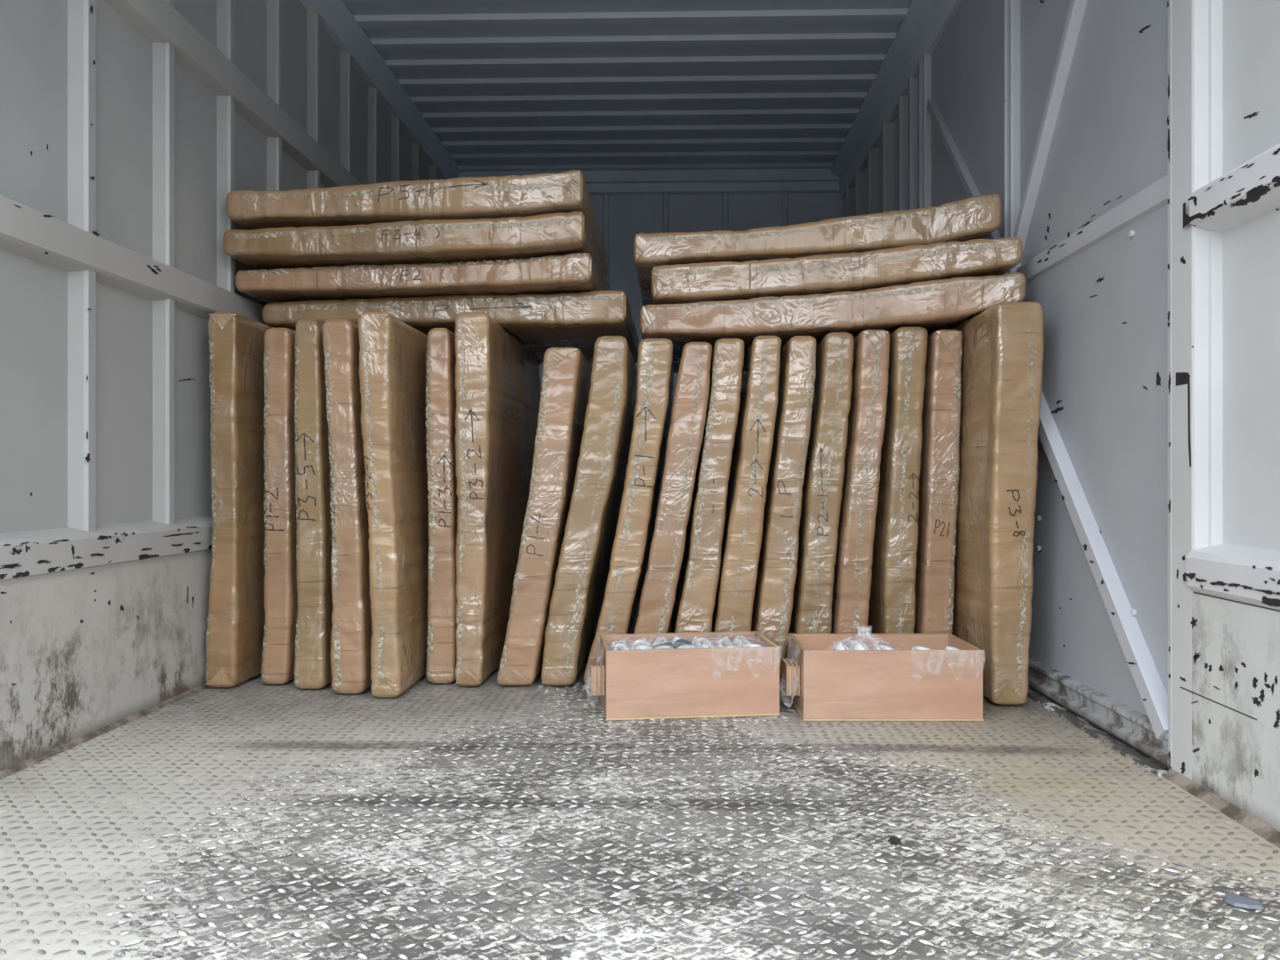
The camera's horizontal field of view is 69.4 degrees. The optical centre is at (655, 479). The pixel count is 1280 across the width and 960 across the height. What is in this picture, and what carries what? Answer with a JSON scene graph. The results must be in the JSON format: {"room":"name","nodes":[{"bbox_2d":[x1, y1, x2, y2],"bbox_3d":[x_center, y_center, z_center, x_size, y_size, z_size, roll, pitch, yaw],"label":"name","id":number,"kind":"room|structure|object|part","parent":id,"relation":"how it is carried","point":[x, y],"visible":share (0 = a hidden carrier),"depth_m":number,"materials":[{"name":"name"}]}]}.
{"room":"cargo space","nodes":[
{"label":"cargo space","id":0,"kind":"room"},
{"bbox_2d":[0,0,461,771],"bbox_3d":[-1.289,-0.664,3.182,0.104,2.520,5.000,0,0,1],"label":"wall","id":1,"kind":"structure","parent":0,"point":[127,127],"depth_m":2.31,"materials":[{"name":"white metal"}]},
{"bbox_3d":[-1.321,-0.844,2.148,0.033,2.080,0.094,0,0,1],"label":"wall post","id":2,"kind":"part","parent":1,"relation":"part of","materials":[{"name":"white metal"}]},
{"bbox_2d":[0,682,210,779],"bbox_3d":[-1.276,0.590,3.182,0.015,0.013,5.000,0,0,1],"label":"trim","id":3,"kind":"structure","parent":1,"relation":"attached to","point":[28,763],"depth_m":2.14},
{"bbox_3d":[-1.293,0.158,3.183,0.055,0.107,5.000,0,0,1],"label":"ledge rail","id":4,"kind":"part","parent":1,"relation":"part of","materials":[{"name":"paint"}]},
{"bbox_3d":[-1.305,0.394,3.183,0.051,0.405,5.000,0,0,1],"label":"kick panel","id":5,"kind":"part","parent":1,"relation":"part of","materials":[{"name":"paint"}]},
{"bbox_3d":[-1.296,-0.524,3.183,0.049,0.109,5.000,0,0,1],"label":"wall rail","id":6,"kind":"part","parent":1,"relation":"part of","materials":[{"name":"metal"}]},
{"bbox_3d":[-1.315,-0.844,2.488,0.030,2.080,0.092,0,0,1],"label":"wall post","id":7,"kind":"part","parent":1,"relation":"part of","materials":[{"name":"white metal"}]},
{"bbox_3d":[-1.306,-0.844,2.828,0.030,2.080,0.092,0,0,1],"label":"wall post","id":8,"kind":"part","parent":1,"relation":"part of","materials":[{"name":"white metal"}]},
{"bbox_3d":[-1.298,-1.219,3.183,0.046,0.128,5.000,0,0,1],"label":"wall rail","id":9,"kind":"part","parent":1,"relation":"part of","materials":[{"name":"metal"}]},
{"bbox_3d":[-1.298,-0.844,3.168,0.030,2.080,0.092,0,0,1],"label":"wall post","id":10,"kind":"part","parent":1,"relation":"part of","materials":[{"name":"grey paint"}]},
{"bbox_3d":[-1.290,-0.844,3.508,0.030,2.080,0.092,0,0,1],"label":"wall post","id":11,"kind":"part","parent":1,"relation":"part of","materials":[{"name":"grey metal"}]},
{"bbox_3d":[-1.281,-0.844,3.848,0.030,2.080,0.092,0,0,1],"label":"wall post","id":12,"kind":"part","parent":1,"relation":"part of","materials":[{"name":"grey metal"}]},
{"bbox_3d":[-1.273,-0.844,4.187,0.030,2.080,0.092,0,0,1],"label":"wall post","id":13,"kind":"part","parent":1,"relation":"part of","materials":[{"name":"grey metal"}]},
{"bbox_3d":[-1.279,-1.834,3.182,0.084,0.139,5.000,0,0,1],"label":"roof rail","id":14,"kind":"part","parent":1,"relation":"part of","materials":[{"name":"white metal"}]},
{"bbox_3d":[-1.265,-0.844,4.527,0.030,2.080,0.092,0,0,1],"label":"wall post","id":15,"kind":"part","parent":1,"relation":"part of","materials":[{"name":"grey metal"}]},
{"bbox_3d":[-1.256,-0.844,4.867,0.030,2.080,0.092,0,0,1],"label":"wall post","id":16,"kind":"part","parent":1,"relation":"part of","materials":[{"name":"grey metal"}]},
{"bbox_3d":[-1.248,-0.844,5.207,0.030,2.080,0.092,0,0,1],"label":"wall post","id":17,"kind":"part","parent":1,"relation":"part of","materials":[{"name":"grey metal"}]},
{"bbox_2d":[340,0,912,171],"bbox_3d":[-0.098,-1.899,3.128,2.528,0.050,5.050,0,0,1],"label":"ceiling","id":18,"kind":"structure","parent":0,"point":[503,85],"depth_m":4.32,"materials":[{"name":"blue paint"}]},
{"bbox_2d":[0,577,1279,959],"bbox_3d":[-0.102,0.620,3.163,2.558,0.052,5.020,0,0,1],"label":"floor","id":19,"kind":"structure","parent":0,"point":[252,819],"depth_m":1.55,"materials":[{"name":"grey metal"}]},
{"bbox_2d":[205,312,273,687],"bbox_3d":[-1.218,0.055,3.110,0.103,1.065,1.004,0,0,1],"label":"wrapped package","id":20,"kind":"object","parent":19,"relation":"on","point":[236,620],"visible":0.48,"depth_m":2.62},
{"bbox_2d":[261,328,297,684],"bbox_3d":[-1.079,0.074,3.155,0.094,1.027,1.001,0,0,1],"label":"wrapped package","id":21,"kind":"object","parent":19,"relation":"on","point":[280,582],"visible":0.4,"depth_m":2.66,"materials":[{"name":"brown"}]},
{"bbox_2d":[294,319,332,688],"bbox_3d":[-0.963,0.066,3.099,0.094,1.043,1.004,0,0,1],"label":"wrapped package","id":22,"kind":"object","parent":19,"relation":"on","point":[312,665],"visible":0.37,"depth_m":2.60,"materials":[{"name":"brown plastic"}]},
{"bbox_2d":[322,319,372,693],"bbox_3d":[-0.847,0.072,3.036,0.125,1.032,1.004,0,0,1],"label":"wrapped package","id":23,"kind":"object","parent":19,"relation":"on","point":[351,618],"visible":0.39,"depth_m":2.54,"materials":[{"name":"brown plastic"}]},
{"bbox_2d":[357,312,429,696],"bbox_3d":[-0.737,0.066,2.993,0.124,1.044,1.003,0,0,1],"label":"wrapped package","id":24,"kind":"object","parent":19,"relation":"on","point":[393,354],"visible":0.59,"depth_m":2.51,"materials":[{"name":"brown plastic"}]},
{"bbox_2d":[425,328,457,682],"bbox_3d":[-0.610,0.073,3.168,0.094,1.029,1.001,0,0,1],"label":"wrapped package","id":25,"kind":"object","parent":19,"relation":"on","point":[440,389],"visible":0.41,"depth_m":2.67,"materials":[{"name":"brown plastic"}]},
{"bbox_2d":[455,312,540,686],"bbox_3d":[-0.509,0.054,3.121,0.118,1.067,1.006,0,0,1],"label":"wrapped package","id":26,"kind":"object","parent":19,"relation":"on","point":[498,380],"visible":0.81,"depth_m":2.65,"materials":[{"name":"brown plastic"}]},
{"bbox_2d":[262,290,639,363],"bbox_3d":[-0.648,-0.532,3.362,1.140,0.116,1.009,0,0,1],"label":"wrapped package","id":27,"kind":"object","parent":26,"relation":"on","point":[540,323],"visible":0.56,"depth_m":2.87,"materials":[{"name":"brown cardboard"}]},
{"bbox_2d":[235,252,604,303],"bbox_3d":[-0.722,-0.624,3.275,1.089,0.116,1.032,0,0,1],"label":"wrapped package","id":28,"kind":"object","parent":27,"relation":"on","point":[576,273],"visible":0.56,"depth_m":2.79,"materials":[{"name":"brown cardboard"}]},
{"bbox_2d":[223,210,608,290],"bbox_3d":[-0.732,-0.724,3.207,1.073,0.139,1.003,0,0,1],"label":"wrapped package","id":29,"kind":"object","parent":28,"relation":"on","point":[458,241],"visible":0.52,"depth_m":2.72,"materials":[{"name":"brown plastic"}]},
{"bbox_2d":[225,169,607,276],"bbox_3d":[-0.732,-0.839,3.205,1.139,0.133,1.049,0,0,1],"label":"wrapped package","id":30,"kind":"object","parent":29,"relation":"on","point":[530,195],"visible":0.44,"depth_m":2.72,"materials":[{"name":"brown plastic"}]},
{"bbox_2d":[496,347,591,685],"bbox_3d":[-0.322,0.104,3.131,0.245,0.968,1.004,0,0,1],"label":"wrapped package","id":31,"kind":"object","parent":19,"relation":"on","point":[566,372],"visible":0.77,"depth_m":2.63,"materials":[{"name":"brown plastic"}]},
{"bbox_2d":[541,336,637,685],"bbox_3d":[-0.192,0.088,3.131,0.254,1.000,1.001,0,0,1],"label":"wrapped package","id":32,"kind":"object","parent":19,"relation":"on","point":[583,568],"visible":0.89,"depth_m":2.64},
{"bbox_2d":[583,338,674,683],"bbox_3d":[-0.067,0.090,3.157,0.264,0.997,1.001,0,0,1],"label":"wrapped package","id":33,"kind":"object","parent":19,"relation":"on","point":[630,551],"visible":0.94,"depth_m":2.66,"materials":[{"name":"brown plastic"}]},
{"bbox_2d":[633,342,711,633],"bbox_3d":[0.055,0.094,3.165,0.249,0.988,1.003,0,0,1],"label":"wrapped package","id":34,"kind":"object","parent":19,"relation":"on","point":[691,398],"visible":0.89,"depth_m":2.67},
{"bbox_2d":[584,631,780,720],"bbox_3d":[0.060,0.507,2.430,0.490,0.175,0.261,0,0,-7],"label":"crate","id":35,"kind":"object","parent":19,"relation":"on","point":[697,683],"visible":1,"depth_m":2.32,"materials":[{"name":"brown"}]},
{"bbox_3d":[-0.131,0.507,2.412,0.009,0.166,0.232,0,0,-7],"label":"panel","id":36,"kind":"part","parent":35,"relation":"part of","materials":[{"name":"brown wood"}]},
{"bbox_3d":[0.068,0.507,2.557,0.439,0.165,0.009,0,0,-7],"label":"panel","id":37,"kind":"part","parent":35,"relation":"part of","materials":[{"name":"brown wood"}]},
{"bbox_2d":[605,633,765,650],"bbox_3d":[0.082,0.430,2.437,0.415,0.014,0.226,0,0,-7],"label":"plastic sheet","id":38,"kind":"object","parent":35,"relation":"in","point":[732,634],"visible":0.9,"depth_m":2.45,"materials":[{"name":"white"}]},
{"bbox_3d":[0.082,0.592,2.436,0.441,0.005,0.254,0,0,-7],"label":"panel","id":39,"kind":"part","parent":35,"relation":"part of","materials":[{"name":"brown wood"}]},
{"bbox_3d":[0.096,0.507,2.318,0.439,0.166,0.009,0,0,-7],"label":"panel","id":40,"kind":"part","parent":35,"relation":"part of","materials":[{"name":"brown wood"}]},
{"bbox_3d":[0.295,0.507,2.463,0.009,0.166,0.232,0,0,-7],"label":"panel","id":41,"kind":"part","parent":35,"relation":"part of","materials":[{"name":"brown wood"}]},
{"bbox_3d":[0.082,0.490,2.437,0.443,0.015,0.283,0,0,1],"label":"paper","id":42,"kind":"object","parent":35,"relation":"in","visible":0},
{"bbox_2d":[608,639,628,649],"bbox_3d":[-0.100,0.451,2.500,0.057,0.041,0.055,0,0,-1],"label":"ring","id":43,"kind":"object","parent":42,"relation":"on","point":[624,641],"visible":0.23,"depth_m":2.49,"materials":[{"name":"white"}]},
{"bbox_2d":[608,640,630,649],"bbox_3d":[-0.093,0.448,2.445,0.056,0.043,0.055,0,0,17],"label":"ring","id":44,"kind":"object","parent":42,"relation":"on","point":[613,643],"visible":0.29,"depth_m":2.44,"materials":[{"name":"white"}]},
{"bbox_2d":[610,643,630,650],"bbox_3d":[-0.086,0.449,2.389,0.051,0.052,0.055,0,0,41],"label":"ring","id":45,"kind":"object","parent":42,"relation":"on","point":[622,646],"visible":0.18,"depth_m":2.40,"materials":[{"name":"white plastic"}]},
{"bbox_2d":[631,639,651,649],"bbox_3d":[-0.037,0.450,2.451,0.055,0.051,0.052,0,0,-3],"label":"ring","id":46,"kind":"object","parent":42,"relation":"on","point":[636,642],"visible":0.3,"depth_m":2.46,"materials":[{"name":"white"}]},
{"bbox_2d":[632,645,653,649],"bbox_3d":[-0.030,0.449,2.396,0.055,0.047,0.055,0,0,3],"label":"ring","id":47,"kind":"object","parent":42,"relation":"on","point":[638,647],"visible":0.26,"depth_m":2.38,"materials":[{"name":"white plastic"}]},
{"bbox_2d":[651,637,668,647],"bbox_3d":[0.013,0.453,2.513,0.053,0.050,0.055,0,0,-26],"label":"ring","id":48,"kind":"object","parent":42,"relation":"on","point":[660,639],"visible":0.3,"depth_m":2.52,"materials":[{"name":"white plastic"}]},
{"bbox_2d":[652,641,672,649],"bbox_3d":[0.019,0.448,2.458,0.057,0.039,0.055,0,0,45],"label":"ring","id":49,"kind":"object","parent":42,"relation":"on","point":[668,644],"visible":0.42,"depth_m":2.44,"materials":[{"name":"grey rubber"}]},
{"bbox_2d":[656,645,673,648],"bbox_3d":[0.026,0.453,2.403,0.055,0.050,0.053,0,0,3],"label":"ring","id":50,"kind":"object","parent":42,"relation":"on","point":[661,646],"visible":0.17,"depth_m":2.39,"materials":[{"name":"white plastic"}]},
{"bbox_2d":[671,635,679,645],"bbox_3d":[0.070,0.449,2.520,0.053,0.050,0.055,0,0,-7],"label":"ring","id":51,"kind":"object","parent":42,"relation":"on","point":[676,637],"visible":0.24,"depth_m":2.50,"materials":[{"name":"white plastic"}]},
{"bbox_2d":[672,639,693,648],"bbox_3d":[0.076,0.450,2.465,0.055,0.053,0.051,0,0,26],"label":"ring","id":52,"kind":"object","parent":42,"relation":"on","point":[681,642],"visible":0.4,"depth_m":2.45,"materials":[{"name":"grey rubber"}]},
{"bbox_2d":[676,644,696,648],"bbox_3d":[0.082,0.449,2.410,0.055,0.032,0.057,0,0,15],"label":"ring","id":53,"kind":"object","parent":42,"relation":"on","point":[684,646],"visible":0.23,"depth_m":2.42,"materials":[{"name":"white plastic"}]},
{"bbox_2d":[690,636,699,645],"bbox_3d":[0.126,0.451,2.526,0.055,0.046,0.055,0,0,3],"label":"ring","id":54,"kind":"object","parent":42,"relation":"on","point":[694,640],"visible":0.2,"depth_m":2.52,"materials":[{"name":"white plastic"}]},
{"bbox_2d":[694,637,714,647],"bbox_3d":[0.133,0.448,2.471,0.053,0.050,0.055,0,0,41],"label":"ring","id":55,"kind":"object","parent":42,"relation":"on","point":[700,641],"visible":0.4,"depth_m":2.48,"materials":[{"name":"white plastic"}]},
{"bbox_2d":[699,643,710,647],"bbox_3d":[0.139,0.453,2.417,0.052,0.052,0.055,0,0,-20],"label":"ring","id":56,"kind":"object","parent":42,"relation":"on","point":[704,645],"visible":0.2,"depth_m":2.40,"materials":[{"name":"white"}]},
{"bbox_2d":[713,636,730,647],"bbox_3d":[0.182,0.452,2.533,0.054,0.048,0.055,0,0,30],"label":"ring","id":57,"kind":"object","parent":42,"relation":"on","point":[726,637],"visible":0.22,"depth_m":2.52,"materials":[{"name":"white"}]},
{"bbox_2d":[715,639,733,647],"bbox_3d":[0.189,0.452,2.478,0.054,0.049,0.055,0,0,34],"label":"ring","id":58,"kind":"object","parent":42,"relation":"on","point":[724,642],"visible":0.44,"depth_m":2.48,"materials":[{"name":"white"}]},
{"bbox_2d":[732,635,748,645],"bbox_3d":[0.239,0.454,2.540,0.052,0.052,0.055,0,0,36],"label":"ring","id":59,"kind":"object","parent":42,"relation":"on","point":[736,639],"visible":0.29,"depth_m":2.53,"materials":[{"name":"white plastic"}]},
{"bbox_2d":[736,638,751,647],"bbox_3d":[0.245,0.450,2.485,0.056,0.045,0.055,0,0,24],"label":"ring","id":60,"kind":"object","parent":42,"relation":"on","point":[741,641],"visible":0.32,"depth_m":2.48,"materials":[{"name":"white plastic"}]},
{"bbox_2d":[740,643,759,647],"bbox_3d":[0.252,0.448,2.430,0.055,0.029,0.056,0,0,18],"label":"ring","id":61,"kind":"object","parent":42,"relation":"on","point":[745,644],"visible":0.13,"depth_m":2.44,"materials":[{"name":"white"}]},
{"bbox_2d":[748,644,761,647],"bbox_3d":[0.258,0.450,2.374,0.055,0.053,0.050,0,0,11],"label":"ring","id":62,"kind":"object","parent":42,"relation":"on","point":[752,645],"visible":0.16,"depth_m":2.38,"materials":[{"name":"white"}]},
{"bbox_2d":[670,338,743,632],"bbox_3d":[0.161,0.088,3.176,0.224,1.000,1.004,0,0,1],"label":"wrapped package","id":63,"kind":"object","parent":19,"relation":"on","point":[700,571],"visible":0.77,"depth_m":2.68,"materials":[{"name":"brown"}]},
{"bbox_2d":[711,336,781,631],"bbox_3d":[0.273,0.086,3.148,0.210,1.003,1.003,0,0,1],"label":"wrapped package","id":64,"kind":"object","parent":19,"relation":"on","point":[752,449],"visible":0.56,"depth_m":2.65,"materials":[{"name":"brown cardboard"}]},
{"bbox_2d":[751,336,815,678],"bbox_3d":[0.384,0.086,3.158,0.197,1.005,1.004,0,0,1],"label":"wrapped package","id":65,"kind":"object","parent":19,"relation":"on","point":[772,605],"visible":0.66,"depth_m":2.66,"materials":[{"name":"brown"}]},
{"bbox_2d":[784,332,854,658],"bbox_3d":[0.502,0.080,3.167,0.181,1.016,1.005,0,0,1],"label":"wrapped package","id":66,"kind":"object","parent":19,"relation":"on","point":[822,486],"visible":0.53,"depth_m":2.67,"materials":[{"name":"brown"}]},
{"bbox_2d":[831,329,889,633],"bbox_3d":[0.606,0.078,3.140,0.164,1.020,1.001,0,0,1],"label":"wrapped package","id":67,"kind":"object","parent":19,"relation":"on","point":[852,578],"visible":0.44,"depth_m":2.64},
{"bbox_2d":[780,633,983,720],"bbox_3d":[0.566,0.506,2.406,0.493,0.177,0.267,0,0,0],"label":"crate","id":68,"kind":"object","parent":19,"relation":"on","point":[822,683],"visible":1,"depth_m":2.28,"materials":[{"name":"brown wood"}]},
{"bbox_3d":[0.371,0.506,2.410,0.009,0.168,0.237,0,0,0],"label":"panel","id":69,"kind":"part","parent":68,"relation":"part of","materials":[{"name":"brown wood"}]},
{"bbox_3d":[0.588,0.506,2.534,0.443,0.167,0.009,0,0,0],"label":"panel","id":70,"kind":"part","parent":68,"relation":"part of","materials":[{"name":"brown wood"}]},
{"bbox_3d":[0.588,0.592,2.409,0.445,0.005,0.259,0,0,0],"label":"panel","id":71,"kind":"part","parent":68,"relation":"part of","materials":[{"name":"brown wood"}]},
{"bbox_3d":[0.588,0.506,2.288,0.443,0.168,0.009,0,0,0],"label":"panel","id":72,"kind":"part","parent":68,"relation":"part of","materials":[{"name":"brown wood"}]},
{"bbox_3d":[0.805,0.506,2.410,0.009,0.168,0.237,0,0,0],"label":"panel","id":73,"kind":"part","parent":68,"relation":"part of","materials":[{"name":"brown wood"}]},
{"bbox_3d":[0.588,0.468,2.410,0.427,0.013,0.242,0,0,1],"label":"paper","id":74,"kind":"object","parent":68,"relation":"in","visible":0},
{"bbox_2d":[834,641,849,649],"bbox_3d":[0.479,0.438,2.343,0.048,0.055,0.055,0,0,17],"label":"ring","id":75,"kind":"object","parent":74,"relation":"on","point":[841,645],"visible":0.34,"depth_m":2.33,"materials":[{"name":"white"}]},
{"bbox_2d":[848,640,870,649],"bbox_3d":[0.532,0.443,2.408,0.055,0.045,0.056,0,0,-42],"label":"ring","id":76,"kind":"object","parent":74,"relation":"on","point":[852,644],"visible":0.2,"depth_m":2.41,"materials":[{"name":"white"}]},
{"bbox_2d":[852,641,866,649],"bbox_3d":[0.527,0.438,2.345,0.050,0.053,0.055,0,0,8],"label":"ring","id":77,"kind":"object","parent":74,"relation":"on","point":[859,645],"visible":0.31,"depth_m":2.33,"materials":[{"name":"white plastic"}]},
{"bbox_2d":[832,629,896,649],"bbox_3d":[0.541,0.419,2.390,0.213,0.083,0.155,0,0,1],"label":"plastic bag","id":78,"kind":"object","parent":74,"relation":"on","point":[868,636],"visible":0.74,"depth_m":2.40,"materials":[{"name":"white"}]},
{"bbox_2d":[875,644,894,649],"bbox_3d":[0.585,0.440,2.341,0.055,0.039,0.057,0,0,-41],"label":"ring","id":79,"kind":"object","parent":74,"relation":"on","point":[880,646],"visible":0.25,"depth_m":2.35,"materials":[{"name":"white plastic"}]},
{"bbox_2d":[911,646,931,649],"bbox_3d":[0.672,0.438,2.325,0.055,0.032,0.057,0,0,-30],"label":"ring","id":80,"kind":"object","parent":74,"relation":"on","point":[914,647],"visible":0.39,"depth_m":2.34,"materials":[{"name":"white plastic"}]},
{"bbox_2d":[944,645,959,649],"bbox_3d":[0.757,0.438,2.328,0.057,0.039,0.055,0,0,7],"label":"ring","id":81,"kind":"object","parent":74,"relation":"on","point":[948,647],"visible":0.29,"depth_m":2.33,"materials":[{"name":"white plastic"}]},
{"bbox_2d":[887,835,902,845],"bbox_3d":[0.394,0.592,1.523,0.024,0.004,0.045,0,0,1],"label":"clump","id":82,"kind":"object","parent":19,"relation":"on","point":[894,840],"visible":1,"depth_m":1.51,"materials":[{"name":"grey"}]},
{"bbox_2d":[866,327,927,633],"bbox_3d":[0.730,0.073,3.149,0.134,1.029,1.003,0,0,1],"label":"wrapped package","id":83,"kind":"object","parent":19,"relation":"on","point":[892,594],"visible":0.4,"depth_m":2.65,"materials":[{"name":"brown"}]},
{"bbox_2d":[913,329,962,633],"bbox_3d":[0.840,0.077,3.159,0.125,1.023,1.003,0,0,1],"label":"wrapped package","id":84,"kind":"object","parent":19,"relation":"on","point":[939,478],"visible":0.39,"depth_m":2.66,"materials":[{"name":"brown"}]},
{"bbox_2d":[950,301,1044,704],"bbox_3d":[0.960,0.060,2.880,0.156,1.056,0.957,0,0,1],"label":"wrapped package","id":85,"kind":"object","parent":19,"relation":"on","point":[1003,344],"visible":0.59,"depth_m":2.41,"materials":[{"name":"brown"}]},
{"bbox_2d":[640,272,1026,373],"bbox_3d":[0.505,-0.507,3.169,1.083,0.156,1.187,0,0,1],"label":"wrapped package","id":86,"kind":"object","parent":85,"relation":"on","point":[932,306],"visible":0.62,"depth_m":2.70},
{"bbox_2d":[651,237,1022,304],"bbox_3d":[0.519,-0.615,3.184,1.040,0.136,1.200,0,0,1],"label":"wrapped package","id":87,"kind":"object","parent":86,"relation":"on","point":[719,281],"visible":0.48,"depth_m":2.70},
{"bbox_2d":[633,193,1001,305],"bbox_3d":[0.483,-0.750,3.249,1.074,0.174,1.113,0,0,1],"label":"wrapped package","id":88,"kind":"object","parent":87,"relation":"on","point":[977,217],"visible":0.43,"depth_m":2.75},
{"bbox_2d":[1223,891,1263,909],"bbox_3d":[0.829,0.591,1.303,0.047,0.006,0.046,0,0,27],"label":"scrap","id":89,"kind":"object","parent":19,"relation":"on","point":[1233,899],"visible":1,"depth_m":1.29,"materials":[{"name":"grey"}]},
{"bbox_2d":[457,168,845,577],"bbox_3d":[-0.036,-0.664,5.643,2.528,2.520,0.100,0,0,1],"label":"wall","id":90,"kind":"structure","parent":0,"point":[626,204],"depth_m":5.63,"materials":[{"name":"white metal"}]},
{"bbox_2d":[831,0,1279,831],"bbox_3d":[1.070,-0.664,3.125,0.145,2.520,5.000,0,0,1],"label":"wall","id":91,"kind":"structure","parent":0,"point":[1225,54],"depth_m":1.75,"materials":[{"name":"white metal"}]},
{"bbox_3d":[1.148,-0.639,5.454,0.048,2.470,0.096,0,0,1],"label":"wall post","id":92,"kind":"part","parent":91,"relation":"part of","materials":[{"name":"grey metal"}]},
{"bbox_3d":[1.140,-0.639,5.154,0.048,2.470,0.096,0,0,1],"label":"wall post","id":93,"kind":"part","parent":91,"relation":"part of","materials":[{"name":"grey metal"}]},
{"bbox_3d":[1.132,-0.639,4.814,0.048,2.470,0.096,0,0,1],"label":"wall post","id":94,"kind":"part","parent":91,"relation":"part of","materials":[{"name":"grey metal"}]},
{"bbox_3d":[1.124,-0.639,4.474,0.048,2.470,0.096,0,0,1],"label":"wall post","id":95,"kind":"part","parent":91,"relation":"part of","materials":[{"name":"white metal"}]},
{"bbox_3d":[1.060,-1.809,3.125,0.125,0.189,5.000,0,0,1],"label":"roof rail","id":96,"kind":"part","parent":91,"relation":"part of","materials":[{"name":"grey metal"}]},
{"bbox_3d":[1.116,-0.639,4.144,0.048,2.470,0.096,0,0,1],"label":"wall post","id":97,"kind":"part","parent":91,"relation":"part of","materials":[{"name":"white metal"}]},
{"bbox_3d":[1.111,-0.639,3.959,0.048,2.470,0.096,0,0,1],"label":"wall post","id":98,"kind":"part","parent":91,"relation":"part of","materials":[{"name":"grey metal"}]},
{"bbox_3d":[1.107,-0.639,3.804,0.048,2.470,0.096,0,0,1],"label":"wall post","id":99,"kind":"part","parent":91,"relation":"part of","materials":[{"name":"grey metal"}]},
{"bbox_2d":[923,0,1009,274],"bbox_3d":[1.099,-0.575,3.284,0.064,2.318,0.961,0,0,1],"label":"wall panel","id":100,"kind":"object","parent":91,"relation":"in","point":[966,76],"depth_m":3.21,"materials":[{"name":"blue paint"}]},
{"bbox_2d":[1009,0,1171,768],"bbox_3d":[1.075,-0.575,2.340,0.065,2.318,0.963,0,0,1],"label":"wall panel","id":101,"kind":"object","parent":91,"relation":"in","point":[1090,80],"depth_m":2.23,"materials":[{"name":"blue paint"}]},
{"bbox_3d":[1.071,-0.615,2.325,0.014,0.077,0.850,0,0,1],"label":"rail","id":102,"kind":"part","parent":101,"relation":"part of","materials":[{"name":"metal"}]},
{"bbox_3d":[1.061,0.547,2.327,0.035,0.070,0.933,0,0,1],"label":"rail","id":103,"kind":"part","parent":101,"relation":"part of","materials":[{"name":"metal"}]},
{"bbox_2d":[1027,686,1169,775],"bbox_3d":[1.069,0.593,2.817,0.080,0.011,1.916,0,0,1],"label":"trim","id":104,"kind":"structure","parent":91,"relation":"attached to","point":[1129,752],"depth_m":2.13,"materials":[{"name":"paint"}]},
{"bbox_2d":[1163,768,1279,847],"bbox_3d":[1.014,0.586,1.241,0.019,0.020,1.230,0,0,1],"label":"trim","id":105,"kind":"structure","parent":91,"relation":"attached to","point":[1262,829],"depth_m":1.65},
{"bbox_3d":[1.053,0.400,1.222,0.067,0.392,1.195,0,0,1],"label":"kick panel","id":106,"kind":"part","parent":91,"relation":"part of","materials":[{"name":"white paint"}]},
{"bbox_3d":[1.040,0.165,1.206,0.071,0.093,1.163,0,0,1],"label":"ledge rail","id":107,"kind":"part","parent":91,"relation":"part of","materials":[{"name":"white metal"}]},
{"bbox_3d":[1.043,-0.512,1.210,0.065,0.093,1.170,0,0,1],"label":"wall rail","id":108,"kind":"part","parent":91,"relation":"part of","materials":[{"name":"white metal"}]}
]}

